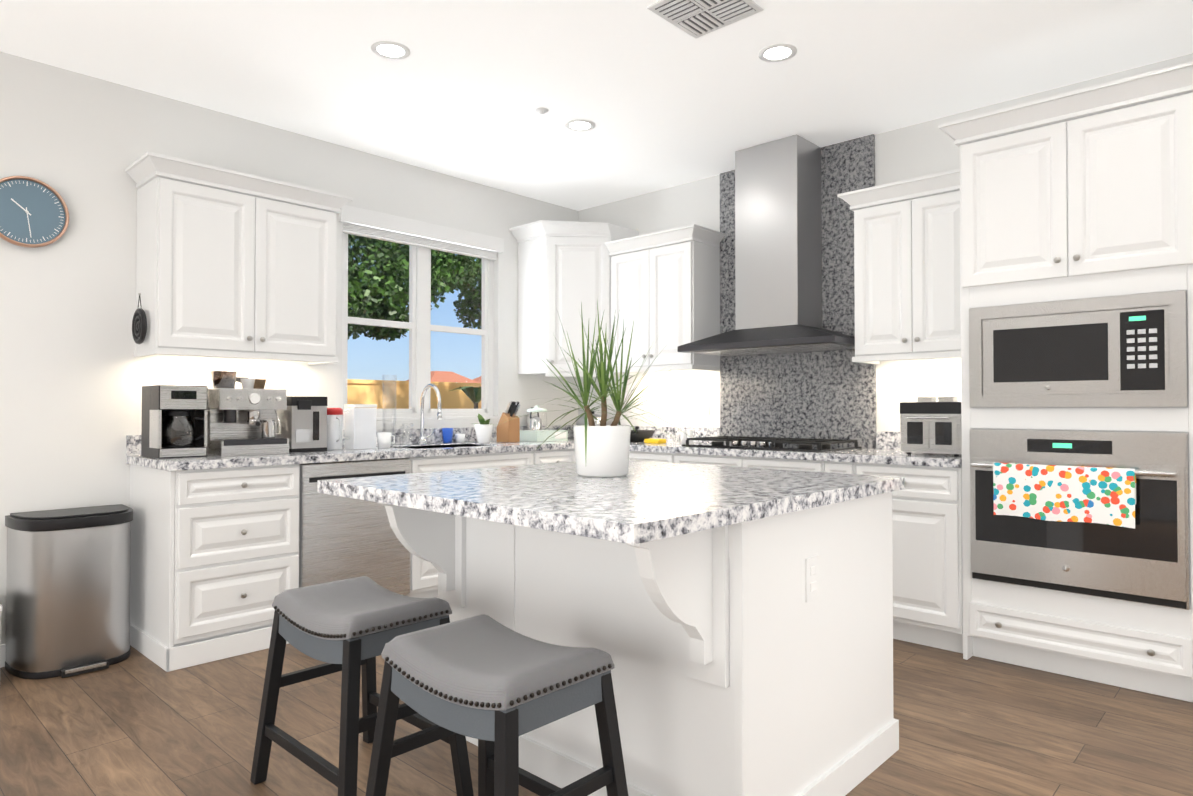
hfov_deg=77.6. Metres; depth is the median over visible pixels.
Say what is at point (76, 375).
wall
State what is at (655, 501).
island countertop
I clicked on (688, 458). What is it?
base cabinet
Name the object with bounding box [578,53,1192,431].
wall
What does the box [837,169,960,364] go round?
upper cabinet
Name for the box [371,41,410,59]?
recessed light
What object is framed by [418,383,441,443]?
faucet
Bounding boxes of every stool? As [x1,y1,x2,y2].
[250,576,473,795]
[365,614,627,795]
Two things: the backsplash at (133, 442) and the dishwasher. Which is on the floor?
the dishwasher
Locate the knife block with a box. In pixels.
[497,401,520,441]
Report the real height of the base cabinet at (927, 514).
0.871 m
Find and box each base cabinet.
[130,465,299,671]
[398,453,537,597]
[538,449,574,463]
[629,453,669,461]
[670,453,737,466]
[738,457,849,473]
[850,465,962,652]
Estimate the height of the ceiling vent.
0.012 m
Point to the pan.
(639, 435)
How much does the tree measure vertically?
5.067 m
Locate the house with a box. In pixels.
[406,371,480,382]
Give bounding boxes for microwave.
[969,290,1186,406]
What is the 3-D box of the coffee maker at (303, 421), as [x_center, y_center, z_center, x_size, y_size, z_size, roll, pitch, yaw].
[-1.615,0.141,4.042,0.254,0.295,0.199,-1,-1,43]
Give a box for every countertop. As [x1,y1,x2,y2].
[126,437,574,472]
[317,460,904,547]
[629,441,961,468]
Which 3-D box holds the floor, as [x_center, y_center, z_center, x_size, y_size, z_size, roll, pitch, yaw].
[0.128,1.213,1.238,7.150,0.100,6.780,-1,-1,43]
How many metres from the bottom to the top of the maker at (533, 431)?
0.253 m
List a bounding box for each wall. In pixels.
[0,51,577,644]
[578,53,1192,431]
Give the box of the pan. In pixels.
[630,426,654,441]
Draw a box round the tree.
[348,234,481,341]
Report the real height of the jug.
0.255 m
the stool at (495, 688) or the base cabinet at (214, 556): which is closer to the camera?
the stool at (495, 688)
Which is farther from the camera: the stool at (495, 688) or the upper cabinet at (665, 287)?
the upper cabinet at (665, 287)
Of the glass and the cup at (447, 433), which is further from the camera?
the cup at (447, 433)
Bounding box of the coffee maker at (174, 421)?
[141,385,207,457]
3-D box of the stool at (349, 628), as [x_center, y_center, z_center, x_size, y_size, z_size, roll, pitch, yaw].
[-0.713,0.885,2.239,0.576,0.584,0.416,-1,-1,43]
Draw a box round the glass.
[377,375,412,447]
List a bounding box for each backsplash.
[126,425,573,456]
[631,426,900,448]
[720,134,875,448]
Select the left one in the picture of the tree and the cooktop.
the tree
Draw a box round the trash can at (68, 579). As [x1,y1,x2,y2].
[5,504,132,678]
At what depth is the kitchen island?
2.08 m
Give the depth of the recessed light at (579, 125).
4.17 m
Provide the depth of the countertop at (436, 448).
3.86 m
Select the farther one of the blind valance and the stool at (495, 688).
the blind valance
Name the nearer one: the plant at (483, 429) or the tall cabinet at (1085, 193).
the tall cabinet at (1085, 193)
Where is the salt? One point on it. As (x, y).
(684, 437)
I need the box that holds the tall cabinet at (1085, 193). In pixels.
[938,61,1192,701]
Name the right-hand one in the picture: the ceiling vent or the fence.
the ceiling vent
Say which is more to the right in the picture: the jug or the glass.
the glass
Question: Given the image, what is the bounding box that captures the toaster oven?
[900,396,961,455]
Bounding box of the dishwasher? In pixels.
[299,458,409,595]
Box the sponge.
[644,438,665,443]
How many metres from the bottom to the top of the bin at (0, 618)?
0.344 m
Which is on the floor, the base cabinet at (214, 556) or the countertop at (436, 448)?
the base cabinet at (214, 556)
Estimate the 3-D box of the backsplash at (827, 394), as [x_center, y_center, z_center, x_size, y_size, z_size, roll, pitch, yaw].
[1.226,-0.614,4.660,1.058,1.822,0.021,-1,-1,43]
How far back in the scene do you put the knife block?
5.08 m
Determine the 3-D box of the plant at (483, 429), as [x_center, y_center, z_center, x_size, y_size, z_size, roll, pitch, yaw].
[-0.759,0.203,5.023,0.237,0.198,0.187,-1,-1,43]
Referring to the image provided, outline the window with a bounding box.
[342,233,497,420]
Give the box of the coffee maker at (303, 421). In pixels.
[276,396,327,452]
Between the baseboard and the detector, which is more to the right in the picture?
the detector
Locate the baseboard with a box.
[0,644,5,667]
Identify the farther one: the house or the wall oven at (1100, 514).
the house
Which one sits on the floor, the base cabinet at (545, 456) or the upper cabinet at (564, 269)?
the base cabinet at (545, 456)
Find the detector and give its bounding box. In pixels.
[535,107,548,114]
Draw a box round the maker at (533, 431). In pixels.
[520,405,567,441]
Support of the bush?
on the ground
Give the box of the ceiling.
[0,0,1192,210]
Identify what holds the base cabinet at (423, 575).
on the floor
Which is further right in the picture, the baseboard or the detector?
the detector
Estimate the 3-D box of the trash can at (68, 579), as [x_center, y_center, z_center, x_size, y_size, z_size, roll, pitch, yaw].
[-2.328,0.852,3.326,0.348,0.681,0.465,-1,-1,43]
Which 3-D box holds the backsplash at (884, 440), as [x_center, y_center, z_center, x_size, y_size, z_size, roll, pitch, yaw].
[0.963,0.251,4.896,3.069,0.100,0.020,-1,-1,43]
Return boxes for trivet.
[132,293,146,343]
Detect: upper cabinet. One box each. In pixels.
[125,152,352,364]
[509,220,638,376]
[605,224,725,372]
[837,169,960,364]
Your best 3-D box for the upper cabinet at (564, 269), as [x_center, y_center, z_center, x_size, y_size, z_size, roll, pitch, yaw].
[-0.154,-0.698,5.480,0.658,1.098,0.720,-1,-1,43]
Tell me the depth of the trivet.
3.54 m
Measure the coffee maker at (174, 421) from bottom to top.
0.340 m
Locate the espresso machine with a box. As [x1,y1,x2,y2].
[207,370,288,455]
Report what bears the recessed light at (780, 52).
in the ceiling
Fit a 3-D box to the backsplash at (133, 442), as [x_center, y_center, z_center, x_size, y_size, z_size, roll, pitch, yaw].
[-1.231,0.249,4.788,0.020,0.100,3.140,-1,-1,43]
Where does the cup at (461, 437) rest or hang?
on the countertop at (436, 448)
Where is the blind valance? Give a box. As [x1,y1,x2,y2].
[339,205,503,260]
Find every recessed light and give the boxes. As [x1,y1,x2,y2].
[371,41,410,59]
[565,119,594,130]
[758,43,796,61]
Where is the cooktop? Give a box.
[682,436,861,451]
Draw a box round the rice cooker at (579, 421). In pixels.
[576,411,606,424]
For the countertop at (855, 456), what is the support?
on the base cabinet at (927, 514)
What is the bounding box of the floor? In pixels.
[0,639,1192,795]
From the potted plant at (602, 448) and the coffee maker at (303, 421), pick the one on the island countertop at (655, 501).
the potted plant at (602, 448)
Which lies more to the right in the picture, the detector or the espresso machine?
the detector
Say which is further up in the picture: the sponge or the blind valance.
the blind valance
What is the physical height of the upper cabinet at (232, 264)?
0.920 m
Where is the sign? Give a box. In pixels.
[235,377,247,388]
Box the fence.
[347,379,480,408]
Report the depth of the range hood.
4.41 m
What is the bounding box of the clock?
[0,176,68,247]
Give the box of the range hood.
[677,134,854,355]
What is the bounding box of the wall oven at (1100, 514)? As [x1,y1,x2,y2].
[969,429,1189,609]
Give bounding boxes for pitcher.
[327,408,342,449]
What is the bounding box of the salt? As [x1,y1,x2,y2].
[680,430,692,444]
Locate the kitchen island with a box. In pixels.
[382,492,898,795]
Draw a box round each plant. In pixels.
[474,413,493,442]
[499,301,701,476]
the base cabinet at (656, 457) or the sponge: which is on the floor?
the base cabinet at (656, 457)
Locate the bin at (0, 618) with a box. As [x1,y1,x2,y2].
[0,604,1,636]
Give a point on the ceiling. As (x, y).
(466, 88)
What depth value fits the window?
4.96 m
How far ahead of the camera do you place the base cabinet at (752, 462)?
3.97 m
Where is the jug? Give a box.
[342,404,376,448]
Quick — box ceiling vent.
[647,0,763,38]
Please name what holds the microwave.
in the tall cabinet at (1085, 193)
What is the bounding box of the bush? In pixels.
[450,386,480,408]
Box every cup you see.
[442,428,457,442]
[458,434,465,442]
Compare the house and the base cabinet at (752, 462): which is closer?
the base cabinet at (752, 462)

